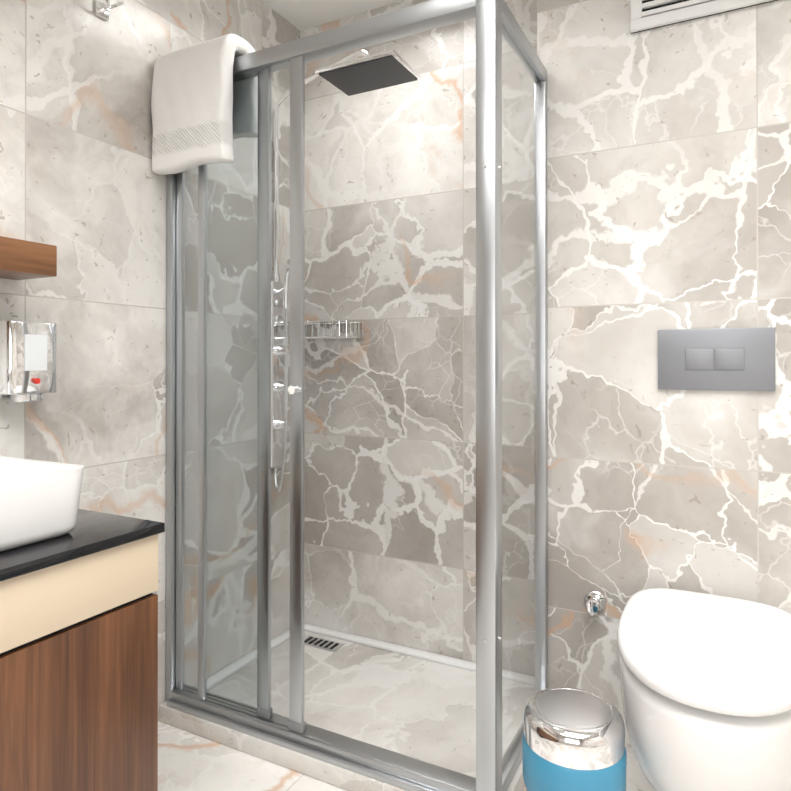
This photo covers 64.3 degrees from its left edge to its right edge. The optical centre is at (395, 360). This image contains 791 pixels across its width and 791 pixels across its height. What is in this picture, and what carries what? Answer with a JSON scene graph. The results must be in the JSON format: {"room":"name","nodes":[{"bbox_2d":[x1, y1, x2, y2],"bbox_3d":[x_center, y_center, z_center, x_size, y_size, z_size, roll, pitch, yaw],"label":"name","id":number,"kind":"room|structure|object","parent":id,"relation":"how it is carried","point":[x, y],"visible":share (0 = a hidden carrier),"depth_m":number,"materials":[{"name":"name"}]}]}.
{"room":"bathroom","nodes":[
{"label":"bathroom","id":0,"kind":"room"},
{"bbox_2d":[0,0,299,720],"bbox_3d":[-1.214,-0.127,1.092,0.100,2.450,3.580,0,0,28],"label":"wall","id":1,"kind":"structure","parent":0,"point":[82,186],"depth_m":1.82,"materials":[{"name":"stone"}]},
{"bbox_2d":[0,236,56,279],"bbox_3d":[-1.244,-0.235,0.765,0.150,0.072,1.672,0,0,28],"label":"shelf","id":2,"kind":"object","parent":1,"relation":"attached to","point":[22,259],"visible":1,"depth_m":1.42,"materials":[{"name":"brown wood"}]},
{"bbox_2d":[0,321,56,402],"bbox_3d":[-0.887,0.004,1.510,0.092,0.190,0.125,0,0,28],"label":"soap dispenser","id":3,"kind":"object","parent":1,"relation":"attached to","point":[28,361],"visible":0.98,"depth_m":1.48,"materials":[{"name":"silver metal"}]},
{"bbox_2d":[94,0,123,20],"bbox_3d":[-0.792,-0.973,1.732,0.059,0.046,0.063,0,0,28],"label":"towel hook","id":4,"kind":"object","parent":1,"relation":"attached to","point":[101,9],"visible":0.98,"depth_m":1.73,"materials":[{"name":"silver metal"}]},
{"bbox_2d":[271,49,420,491],"bbox_3d":[-0.229,-0.259,2.149,0.670,1.499,0.325,0,0,28],"label":"shower head","id":5,"kind":"object","parent":1,"relation":"attached to","point":[348,76],"visible":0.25,"depth_m":2.36,"materials":[{"name":"silver metal"}]},
{"bbox_2d":[262,0,401,30],"bbox_3d":[0.050,-1.405,0.438,2.950,0.100,3.580,0,0,28],"label":"ceiling","id":6,"kind":"structure","parent":0,"point":[300,15],"depth_m":2.42,"materials":[{"name":"white paint"}]},
{"bbox_2d":[158,721,654,790],"bbox_3d":[0.050,1.145,0.429,2.950,0.100,3.580,0,0,28],"label":"floor","id":7,"kind":"structure","parent":0,"point":[188,761],"depth_m":1.68,"materials":[{"name":"stone"}]},
{"bbox_2d":[0,553,157,790],"bbox_3d":[-1.110,0.795,0.670,0.468,0.603,1.734,0,0,28],"label":"bathroom vanity","id":8,"kind":"object","parent":7,"relation":"on","point":[79,657],"depth_m":1.16,"materials":[{"name":"brown wood"}]},
{"bbox_2d":[0,456,83,551],"bbox_3d":[-0.902,0.278,1.094,0.370,0.130,0.575,0,0,28],"label":"basin","id":9,"kind":"object","parent":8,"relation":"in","point":[39,500],"visible":0.98,"depth_m":1.18,"materials":[{"name":"white ceramic"}]},
{"bbox_2d":[159,623,534,790],"bbox_3d":[-0.080,1.076,1.992,1.073,0.050,0.723,0,0,28],"label":"shower tray","id":10,"kind":"object","parent":7,"relation":"on","point":[418,704],"visible":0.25,"depth_m":1.97,"materials":[{"name":"stone"}]},
{"bbox_2d":[166,0,547,790],"bbox_3d":[-0.127,0.088,1.909,1.067,1.925,0.517,0,0,28],"label":"shower enclosure","id":11,"kind":"object","parent":10,"relation":"on","point":[496,20],"visible":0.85,"depth_m":1.75,"materials":[{"name":"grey glass"}]},
{"bbox_2d":[151,34,257,174],"bbox_3d":[-0.566,-0.749,1.895,0.294,0.381,0.182,0,0,28],"label":"hanging towel","id":12,"kind":"object","parent":11,"relation":"hanging from","point":[193,102],"visible":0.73,"depth_m":1.81,"materials":[{"name":"fabric"}]},
{"bbox_2d":[522,687,626,790],"bbox_3d":[0.383,0.922,1.355,0.216,0.353,0.216,0,0,28],"label":"bin","id":13,"kind":"object","parent":7,"relation":"on","point":[573,739],"visible":1,"depth_m":1.29,"materials":[{"name":"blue metal"}]},
{"bbox_2d":[300,0,536,675],"bbox_3d":[0.113,-0.122,2.362,1.080,2.450,0.100,0,0,28],"label":"wall","id":14,"kind":"structure","parent":0,"point":[390,396],"depth_m":2.34,"materials":[{"name":"stone"}]},
{"bbox_2d":[287,319,363,338],"bbox_3d":[-0.273,-0.118,2.434,0.275,0.065,0.127,0,0,28],"label":"wire basket","id":15,"kind":"object","parent":14,"relation":"attached to","point":[332,336],"visible":0.75,"depth_m":2.40,"materials":[{"name":"silver metal"}]},
{"bbox_2d":[537,0,790,747],"bbox_3d":[1.264,-0.125,1.650,1.720,2.450,0.300,0,0,28],"label":"wall","id":16,"kind":"structure","parent":0,"point":[668,177],"depth_m":1.76,"materials":[{"name":"stone"}]},
{"bbox_2d":[585,590,605,615],"bbox_3d":[0.567,0.700,1.803,0.060,0.060,0.066,0,0,28],"label":"valve","id":17,"kind":"object","parent":16,"relation":"attached to","point":[595,602],"visible":1,"depth_m":1.80,"materials":[{"name":"silver metal"}]},
{"bbox_2d":[617,588,790,790],"bbox_3d":[0.713,0.788,1.422,0.397,0.361,0.606,0,0,28],"label":"toilet","id":18,"kind":"object","parent":16,"relation":"attached to","point":[705,681],"visible":1,"depth_m":1.24,"materials":[{"name":"white ceramic"}]},
{"bbox_2d":[630,0,777,33],"bbox_3d":[0.969,-1.055,1.628,0.680,0.250,0.018,0,0,28],"label":"air vent","id":19,"kind":"object","parent":16,"relation":"in","point":[645,15],"visible":1,"depth_m":1.73,"materials":[{"name":"white plastic"}]},
{"bbox_2d":[658,327,774,390],"bbox_3d":[0.854,-0.003,1.685,0.280,0.165,0.014,0,0,28],"label":"flush plate","id":20,"kind":"object","parent":16,"relation":"attached to","point":[736,359],"visible":1,"depth_m":1.68,"materials":[{"name":"silver metal"}]}
]}

